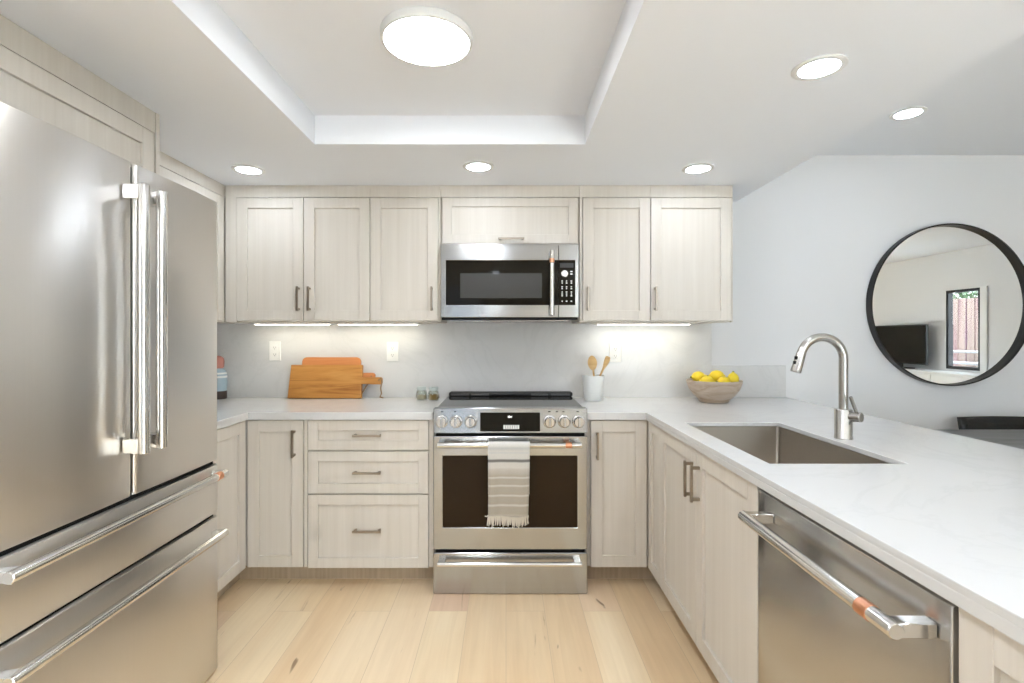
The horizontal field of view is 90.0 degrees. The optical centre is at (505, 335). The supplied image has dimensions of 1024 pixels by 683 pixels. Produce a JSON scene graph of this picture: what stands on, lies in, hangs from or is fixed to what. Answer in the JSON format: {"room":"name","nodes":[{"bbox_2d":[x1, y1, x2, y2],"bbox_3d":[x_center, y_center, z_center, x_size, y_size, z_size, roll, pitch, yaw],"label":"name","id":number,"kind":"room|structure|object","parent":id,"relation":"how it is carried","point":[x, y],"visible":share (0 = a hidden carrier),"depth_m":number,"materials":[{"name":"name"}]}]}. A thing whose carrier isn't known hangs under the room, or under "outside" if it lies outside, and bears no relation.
{"room":"kitchen","nodes":[
{"label":"kitchen","id":0,"kind":"room"},
{"bbox_2d":[225,185,373,323],"bbox_3d":[-1.161,-0.458,3.001,0.807,0.762,0.372,0,0,0],"label":"upper cabinet","id":1,"kind":"object","parent":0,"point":[294,253],"visible":1,"depth_m":2.85,"materials":[{"name":"brown wood"}]},
{"bbox_2d":[253,323,330,324],"bbox_3d":[-1.280,-0.072,3.070,0.450,0.010,0.040,0,0,0],"label":"light","id":2,"kind":"object","parent":1,"relation":"attached to","point":[253,323],"visible":1,"depth_m":3.05,"materials":[{"name":"white plastic"}]},
{"bbox_2d":[337,323,418,324],"bbox_3d":[-0.767,-0.072,3.070,0.480,0.010,0.040,0,0,0],"label":"light","id":3,"kind":"object","parent":1,"relation":"attached to","point":[337,323],"visible":1,"depth_m":3.05,"materials":[{"name":"white plastic"}]},
{"bbox_2d":[370,185,446,323],"bbox_3d":[-0.561,-0.458,3.001,0.391,0.762,0.372,0,0,0],"label":"upper cabinet","id":4,"kind":"object","parent":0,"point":[405,220],"visible":0.99,"depth_m":2.86,"materials":[{"name":"brown wood"}]},
{"bbox_2d":[215,0,625,114],"bbox_3d":[-0.246,-1.098,0.822,1.184,0.264,2.843,0,0,0],"label":"ceiling","id":5,"kind":"structure","parent":0,"point":[526,57],"depth_m":1.78,"materials":[{"name":"white paint"}]},
{"bbox_2d":[380,6,472,66],"bbox_3d":[-0.254,-0.952,1.643,0.294,0.027,0.294,0,0,0],"label":"ceiling light","id":6,"kind":"object","parent":5,"relation":"in","point":[417,35],"visible":1,"depth_m":1.61,"materials":[{"name":"white plastic"}]},
{"bbox_2d":[205,579,718,682],"bbox_3d":[2.015,1.320,0.100,8.070,0.100,6.400,0,0,0],"label":"floor","id":7,"kind":"structure","parent":0,"point":[269,630],"depth_m":2.17,"materials":[{"name":"brown wood"}]},
{"bbox_2d":[0,102,228,682],"bbox_3d":[-1.460,0.375,1.500,0.880,1.790,0.880,0,0,0],"label":"refrigerator","id":8,"kind":"object","parent":7,"relation":"on","point":[110,535],"visible":1,"depth_m":1.38,"materials":[{"name":"silver metal"}]},
{"bbox_2d":[154,113,159,174],"bbox_3d":[-1.617,0.215,1.934,0.603,2.109,0.020,0,0,0],"label":"end panel","id":9,"kind":"object","parent":7,"relation":"on","point":[157,116],"visible":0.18,"depth_m":1.93,"materials":[{"name":"brown wood"}]},
{"bbox_2d":[213,421,244,598],"bbox_3d":[-1.612,0.846,2.269,0.612,0.849,0.609,0,0,0],"label":"base cabinet","id":10,"kind":"object","parent":7,"relation":"on","point":[230,513],"visible":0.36,"depth_m":2.45,"materials":[{"name":"brown wood"}]},
{"bbox_2d":[229,420,314,587],"bbox_3d":[-1.459,0.846,2.869,0.918,0.849,0.657,0,0,0],"label":"base cabinet","id":11,"kind":"object","parent":7,"relation":"on","point":[276,451],"visible":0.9,"depth_m":2.58,"materials":[{"name":"brown wood"}]},
{"bbox_2d":[217,397,446,429],"bbox_3d":[-1.143,0.401,2.574,1.553,0.038,1.228,0,0,0],"label":"countertop","id":12,"kind":"structure","parent":11,"relation":"on","point":[230,410],"depth_m":2.66,"materials":[{"name":"white stone"}]},
{"bbox_2d":[217,356,226,398],"bbox_3d":[-1.758,0.251,3.120,0.107,0.262,0.107,0,0,0],"label":"bottle","id":13,"kind":"object","parent":12,"relation":"on","point":[221,372],"visible":0.59,"depth_m":3.10,"materials":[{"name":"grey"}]},
{"bbox_2d":[287,365,382,397],"bbox_3d":[-1.032,0.279,3.119,0.587,0.204,0.079,0,0,0],"label":"cutting board","id":14,"kind":"object","parent":12,"relation":"on","point":[306,381],"visible":1,"depth_m":3.12,"materials":[{"name":"brown wood"}]},
{"bbox_2d":[302,357,375,393],"bbox_3d":[-1.033,0.256,3.157,0.455,0.250,0.058,0,0,0],"label":"cutting board","id":15,"kind":"object","parent":12,"relation":"on","point":[308,360],"visible":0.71,"depth_m":3.17,"materials":[{"name":"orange wood"}]},
{"bbox_2d":[416,386,427,400],"bbox_3d":[-0.503,0.342,3.050,0.070,0.080,0.070,0,0,0],"label":"spice jar","id":16,"kind":"object","parent":12,"relation":"on","point":[421,397],"visible":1,"depth_m":3.03,"materials":[{"name":"clear glass"}]},
{"bbox_2d":[428,387,439,400],"bbox_3d":[-0.428,0.342,3.030,0.070,0.080,0.070,0,0,0],"label":"spice jar","id":17,"kind":"object","parent":12,"relation":"on","point":[431,397],"visible":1,"depth_m":3.01,"materials":[{"name":"clear glass"}]},
{"bbox_2d":[308,420,435,578],"bbox_3d":[-0.682,0.846,2.869,0.634,0.849,0.657,0,0,0],"label":"base cabinet","id":18,"kind":"object","parent":7,"relation":"on","point":[370,482],"visible":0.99,"depth_m":2.58,"materials":[{"name":"brown wood"}]},
{"bbox_2d":[433,391,586,593],"bbox_3d":[0.024,0.805,2.819,0.763,0.929,0.737,0,0,0],"label":"range","id":19,"kind":"object","parent":7,"relation":"on","point":[546,555],"visible":1,"depth_m":2.52,"materials":[{"name":"silver metal"}]},
{"bbox_2d":[485,441,529,527],"bbox_3d":[0.006,0.712,2.459,0.215,0.408,0.049,0,0,0],"label":"dish towel","id":20,"kind":"object","parent":19,"relation":"hanging from","point":[508,461],"visible":1,"depth_m":2.44,"materials":[{"name":"fabric"}]},
{"bbox_2d":[438,395,581,406],"bbox_3d":[0.021,0.379,2.861,0.758,0.028,0.649,0,0,0],"label":"cooktop","id":21,"kind":"object","parent":19,"relation":"in","point":[452,400],"depth_m":2.85,"materials":[{"name":"black glass"}]},
{"bbox_2d":[585,420,654,578],"bbox_3d":[0.602,0.846,2.869,0.394,0.849,0.657,0,0,0],"label":"base cabinet","id":22,"kind":"object","parent":7,"relation":"on","point":[617,450],"visible":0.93,"depth_m":2.59,"materials":[{"name":"brown wood"}]},
{"bbox_2d":[648,421,659,585],"bbox_3d":[1.067,0.846,2.484,0.706,0.849,0.218,0,0,0],"label":"base cabinet","id":23,"kind":"object","parent":7,"relation":"on","point":[653,431],"visible":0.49,"depth_m":2.50,"materials":[{"name":"brown wood"}]},
{"bbox_2d":[660,428,760,682],"bbox_3d":[1.050,0.846,1.914,0.741,0.849,0.918,0,0,0],"label":"base cabinet","id":24,"kind":"object","parent":7,"relation":"on","point":[709,556],"visible":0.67,"depth_m":1.81,"materials":[{"name":"brown wood"}]},
{"bbox_2d":[738,489,958,682],"bbox_3d":[1.023,0.846,1.134,0.794,0.848,0.637,0,0,0],"label":"dishwasher","id":25,"kind":"object","parent":7,"relation":"on","point":[830,610],"visible":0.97,"depth_m":1.09,"materials":[{"name":"silver metal"}]},
{"bbox_2d":[937,430,1023,448],"bbox_3d":[2.940,0.896,2.480,2.020,0.748,0.760,0,0,0],"label":"dining table","id":26,"kind":"object","parent":7,"relation":"on","point":[1012,438],"visible":0.02,"depth_m":2.69,"materials":[{"name":"grey wood"}]},
{"bbox_2d":[957,416,1023,429],"bbox_3d":[2.955,0.878,2.869,0.456,0.784,0.518,0,0,0],"label":"dining chair","id":27,"kind":"object","parent":7,"relation":"on","point":[971,422],"visible":0.3,"depth_m":3.09,"materials":[{"name":"black wood"}]},
{"bbox_2d":[959,607,1023,682],"bbox_3d":[1.067,0.846,0.541,0.706,0.849,0.542,0,0,0],"label":"base cabinet","id":28,"kind":"object","parent":7,"relation":"on","point":[986,654],"visible":0.6,"depth_m":0.76,"materials":[{"name":"brown wood"}]},
{"bbox_2d":[573,397,1023,645],"bbox_3d":[1.075,0.401,1.719,1.342,0.038,2.938,0,0,0],"label":"countertop","id":29,"kind":"structure","parent":28,"relation":"on","point":[946,513],"depth_m":1.31,"materials":[{"name":"white stone"}]},
{"bbox_2d":[582,374,603,401],"bbox_3d":[0.516,0.307,3.030,0.128,0.149,0.128,0,0,0],"label":"utensil crock","id":30,"kind":"object","parent":29,"relation":"on","point":[592,385],"visible":0.94,"depth_m":2.98,"materials":[{"name":"white ceramic"}]},
{"bbox_2d":[588,356,596,375],"bbox_3d":[0.512,0.243,3.035,0.057,0.254,0.015,0,0,0],"label":"wooden spoon","id":31,"kind":"object","parent":30,"relation":"in","point":[592,362],"visible":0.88,"depth_m":3.03,"materials":[{"name":"brown wood"}]},
{"bbox_2d":[599,356,609,375],"bbox_3d":[0.550,0.244,3.001,0.122,0.255,0.012,0,0,6],"label":"wooden spatula","id":32,"kind":"object","parent":30,"relation":"in","point":[607,358],"visible":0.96,"depth_m":3.00,"materials":[{"name":"brown wood"}]},
{"bbox_2d":[686,378,742,402],"bbox_3d":[1.207,0.318,2.970,0.306,0.127,0.306,0,0,0],"label":"fruit bowl","id":33,"kind":"object","parent":29,"relation":"on","point":[707,392],"visible":0.88,"depth_m":2.87,"materials":[{"name":"brown wood"}]},
{"bbox_2d":[690,371,704,380],"bbox_3d":[1.119,0.238,2.982,0.076,0.067,0.074,0,0,32],"label":"lemon","id":34,"kind":"object","parent":33,"relation":"in","point":[697,375],"visible":0.77,"depth_m":2.96,"materials":[{"name":"yellow food"}]},
{"bbox_2d":[698,376,714,381],"bbox_3d":[1.141,0.258,2.911,0.069,0.062,0.071,0,0,-27],"label":"lemon","id":35,"kind":"object","parent":33,"relation":"in","point":[705,378],"visible":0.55,"depth_m":2.89,"materials":[{"name":"yellow food"}]},
{"bbox_2d":[707,370,725,381],"bbox_3d":[1.222,0.234,2.974,0.080,0.070,0.078,0,0,-37],"label":"lemon","id":36,"kind":"object","parent":33,"relation":"in","point":[716,374],"visible":0.65,"depth_m":2.95,"materials":[{"name":"yellow food"}]},
{"bbox_2d":[716,376,730,381],"bbox_3d":[1.233,0.260,2.899,0.069,0.062,0.071,0,0,35],"label":"lemon","id":37,"kind":"object","parent":33,"relation":"in","point":[721,379],"visible":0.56,"depth_m":2.88,"materials":[{"name":"yellow food"}]},
{"bbox_2d":[728,371,738,381],"bbox_3d":[1.311,0.247,2.954,0.065,0.088,0.065,0,0,-22],"label":"lemon","id":38,"kind":"object","parent":33,"relation":"in","point":[733,377],"visible":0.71,"depth_m":2.93,"materials":[{"name":"yellow food"}]},
{"bbox_2d":[693,426,890,463],"bbox_3d":[0.997,0.524,1.897,0.457,0.249,0.772,0,0,0],"label":"sink","id":39,"kind":"object","parent":29,"relation":"in","point":[770,444],"visible":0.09,"depth_m":2.22,"materials":[{"name":"metal"}]},
{"bbox_2d":[790,333,863,439],"bbox_3d":[1.184,0.186,1.895,0.242,0.392,0.091,0,0,0],"label":"faucet","id":40,"kind":"object","parent":29,"relation":"on","point":[844,417],"visible":1,"depth_m":1.90,"materials":[{"name":"silver metal"}]},
{"bbox_2d":[441,185,578,244],"bbox_3d":[0.022,-0.676,3.001,0.774,0.326,0.372,0,0,0],"label":"upper cabinet","id":41,"kind":"object","parent":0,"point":[470,214],"visible":0.96,"depth_m":2.85,"materials":[{"name":"brown wood"}]},
{"bbox_2d":[441,244,578,321],"bbox_3d":[0.021,-0.296,2.964,0.755,0.426,0.446,0,0,0],"label":"microwave","id":42,"kind":"object","parent":41,"relation":"attached to","point":[480,282],"visible":1,"depth_m":2.80,"materials":[{"name":"metal"}]},
{"bbox_2d":[0,0,1023,201],"bbox_3d":[-0.241,-1.035,0.100,3.358,0.390,6.200,0,0,0],"label":"ceiling","id":43,"kind":"structure","parent":0,"point":[680,84],"depth_m":1.80,"materials":[{"name":"white paint"}]},
{"bbox_2d":[231,164,264,174],"bbox_3d":[-1.299,-0.837,2.583,0.154,0.006,0.154,0,0,0],"label":"recessed light","id":44,"kind":"object","parent":43,"relation":"in","point":[244,169],"visible":1,"depth_m":2.57,"materials":[{"name":"white plastic"}]},
{"bbox_2d":[236,167,260,173],"bbox_3d":[-1.299,-0.838,2.583,0.111,0.003,0.111,0,0,-32],"label":"diffuser","id":45,"kind":"object","parent":44,"relation":"attached to","point":[244,170],"depth_m":2.59,"materials":[{"name":"white plastic"}]},
{"bbox_2d":[463,161,493,171],"bbox_3d":[-0.136,-0.837,2.534,0.154,0.006,0.154,0,0,0],"label":"recessed light","id":46,"kind":"object","parent":43,"relation":"in","point":[474,166],"visible":1,"depth_m":2.53,"materials":[{"name":"white"}]},
{"bbox_2d":[467,164,489,170],"bbox_3d":[-0.136,-0.838,2.534,0.111,0.003,0.111,0,0,-5],"label":"diffuser","id":47,"kind":"object","parent":46,"relation":"attached to","point":[470,167],"depth_m":2.54,"materials":[{"name":"white plastic"}]},
{"bbox_2d":[682,163,714,173],"bbox_3d":[0.962,-0.837,2.565,0.154,0.006,0.154,0,0,0],"label":"recessed light","id":48,"kind":"object","parent":43,"relation":"in","point":[699,168],"visible":1,"depth_m":2.56,"materials":[{"name":"white plastic"}]},
{"bbox_2d":[686,166,709,172],"bbox_3d":[0.962,-0.838,2.565,0.111,0.003,0.111,0,0,5],"label":"diffuser","id":49,"kind":"object","parent":48,"relation":"attached to","point":[689,169],"depth_m":2.57,"materials":[{"name":"white plastic"}]},
{"bbox_2d":[791,54,848,80],"bbox_3d":[0.978,-0.837,1.600,0.154,0.006,0.154,0,0,0],"label":"recessed light","id":50,"kind":"object","parent":43,"relation":"in","point":[819,67],"visible":1,"depth_m":1.59,"materials":[{"name":"white"}]},
{"bbox_2d":[798,59,839,76],"bbox_3d":[0.978,-0.838,1.600,0.111,0.003,0.111,0,0,32],"label":"diffuser","id":51,"kind":"object","parent":50,"relation":"attached to","point":[810,67],"depth_m":1.60,"materials":[{"name":"white plastic"}]},
{"bbox_2d":[712,155,1023,429],"bbox_3d":[2.015,0.020,3.250,7.870,2.500,0.100,0,0,0],"label":"wall","id":52,"kind":"structure","parent":0,"point":[809,242],"depth_m":3.20,"materials":[{"name":"white paint"}]},
{"bbox_2d":[217,321,711,396],"bbox_3d":[-0.319,0.153,3.194,3.200,0.498,0.010,0,0,0],"label":"backsplash","id":53,"kind":"structure","parent":52,"relation":"attached to","point":[656,360],"depth_m":3.19,"materials":[{"name":"white stone"}]},
{"bbox_2d":[269,341,280,360],"bbox_3d":[-1.437,0.093,3.185,0.072,0.120,0.008,0,0,0],"label":"wall outlet","id":54,"kind":"object","parent":53,"relation":"attached to","point":[274,346],"visible":1,"depth_m":3.18,"materials":[{"name":"white plastic"}]},
{"bbox_2d":[272,345,277,349],"bbox_3d":[-1.437,0.072,3.183,0.033,0.033,0.003,0,0,0],"label":"socket","id":55,"kind":"object","parent":54,"relation":"attached to","point":[274,347],"depth_m":3.18,"materials":[{"name":"white plastic"}]},
{"bbox_2d":[272,352,277,356],"bbox_3d":[-1.437,0.115,3.183,0.033,0.033,0.003,0,0,0],"label":"socket","id":56,"kind":"object","parent":54,"relation":"attached to","point":[274,354],"depth_m":3.18,"materials":[{"name":"white plastic"}]},
{"bbox_2d":[387,342,397,360],"bbox_3d":[-0.706,0.097,3.185,0.072,0.120,0.008,0,0,0],"label":"wall outlet","id":57,"kind":"object","parent":53,"relation":"attached to","point":[392,347],"visible":1,"depth_m":3.18,"materials":[{"name":"white plastic"}]},
{"bbox_2d":[390,345,394,350],"bbox_3d":[-0.706,0.075,3.183,0.033,0.033,0.003,0,0,0],"label":"socket","id":58,"kind":"object","parent":57,"relation":"attached to","point":[392,347],"depth_m":3.18,"materials":[{"name":"white plastic"}]},
{"bbox_2d":[390,352,394,357],"bbox_3d":[-0.706,0.118,3.183,0.033,0.033,0.003,0,0,0],"label":"socket","id":59,"kind":"object","parent":57,"relation":"attached to","point":[392,354],"depth_m":3.18,"materials":[{"name":"grey plastic"}]},
{"bbox_2d":[609,343,620,361],"bbox_3d":[0.680,0.103,3.185,0.072,0.120,0.008,0,0,0],"label":"wall outlet","id":60,"kind":"object","parent":53,"relation":"attached to","point":[614,348],"visible":0.96,"depth_m":3.18,"materials":[{"name":"white plastic"}]},
{"bbox_2d":[613,346,617,351],"bbox_3d":[0.680,0.081,3.183,0.033,0.033,0.003,0,0,0],"label":"socket","id":61,"kind":"object","parent":60,"relation":"attached to","point":[615,348],"depth_m":3.18,"materials":[{"name":"grey plastic"}]},
{"bbox_2d":[613,353,617,358],"bbox_3d":[0.680,0.124,3.183,0.033,0.033,0.003,0,0,0],"label":"socket","id":62,"kind":"object","parent":60,"relation":"attached to","point":[615,355],"depth_m":3.18,"materials":[{"name":"grey plastic"}]},
{"bbox_2d":[572,185,649,323],"bbox_3d":[0.608,-0.458,3.001,0.394,0.762,0.372,0,0,0],"label":"upper cabinet","id":63,"kind":"object","parent":52,"relation":"attached to","point":[614,220],"visible":1,"depth_m":2.86,"materials":[{"name":"brown wood"}]},
{"bbox_2d":[646,185,732,323],"bbox_3d":[1.035,-0.458,3.001,0.457,0.762,0.372,0,0,0],"label":"upper cabinet","id":64,"kind":"object","parent":52,"relation":"attached to","point":[691,226],"visible":1,"depth_m":2.86,"materials":[{"name":"brown wood"}]},
{"bbox_2d":[596,323,690,324],"bbox_3d":[0.825,-0.072,3.070,0.558,0.010,0.040,0,0,0],"label":"light","id":65,"kind":"object","parent":64,"relation":"attached to","point":[596,323],"visible":1,"depth_m":3.05,"materials":[{"name":"white plastic"}]},
{"bbox_2d":[712,366,785,396],"bbox_3d":[1.513,0.283,3.194,0.462,0.197,0.010,0,0,0],"label":"backsplash","id":66,"kind":"structure","parent":52,"relation":"attached to","point":[758,381],"depth_m":3.19,"materials":[{"name":"white stone"}]},
{"bbox_2d":[866,223,1023,385],"bbox_3d":[2.750,-0.193,3.176,1.003,1.003,0.045,0,0,0],"label":"round mirror","id":67,"kind":"object","parent":52,"relation":"attached to","point":[945,302],"visible":1,"depth_m":3.18,"materials":[{"name":"black mirror"}]},
{"bbox_2d":[817,34,1023,154],"bbox_3d":[3.694,-1.180,0.100,4.512,0.100,6.200,0,0,0],"label":"ceiling","id":68,"kind":"structure","parent":0,"point":[978,109],"depth_m":2.69,"materials":[{"name":"white paint"}]},
{"bbox_2d":[889,106,927,119],"bbox_3d":[2.037,-1.127,2.594,0.154,0.006,0.154,0,0,0],"label":"recessed light","id":69,"kind":"object","parent":68,"relation":"in","point":[911,112],"visible":1,"depth_m":2.59,"materials":[{"name":"white"}]},
{"bbox_2d":[894,109,921,117],"bbox_3d":[2.037,-1.128,2.594,0.111,0.003,0.111,0,0,-4],"label":"diffuser","id":70,"kind":"object","parent":69,"relation":"attached to","point":[904,113],"depth_m":2.59,"materials":[{"name":"white plastic"}]},
{"bbox_3d":[-1.970,0.020,0.100,0.100,2.500,6.400,0,0,0],"label":"wall","id":71,"kind":"structure","parent":0,"visible":0},
{"bbox_2d":[0,14,154,171],"bbox_3d":[-1.617,-0.684,1.438,0.603,0.309,0.967,0,0,0],"label":"upper cabinet","id":72,"kind":"object","parent":71,"relation":"attached to","point":[37,80],"visible":0.57,"depth_m":1.55,"materials":[{"name":"brown wood"}]},
{"bbox_2d":[160,151,250,323],"bbox_3d":[-1.742,-0.458,2.576,0.353,0.762,1.222,0,0,0],"label":"upper cabinet","id":73,"kind":"object","parent":71,"relation":"attached to","point":[172,169],"visible":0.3,"depth_m":2.75,"materials":[{"name":"brown wood"}]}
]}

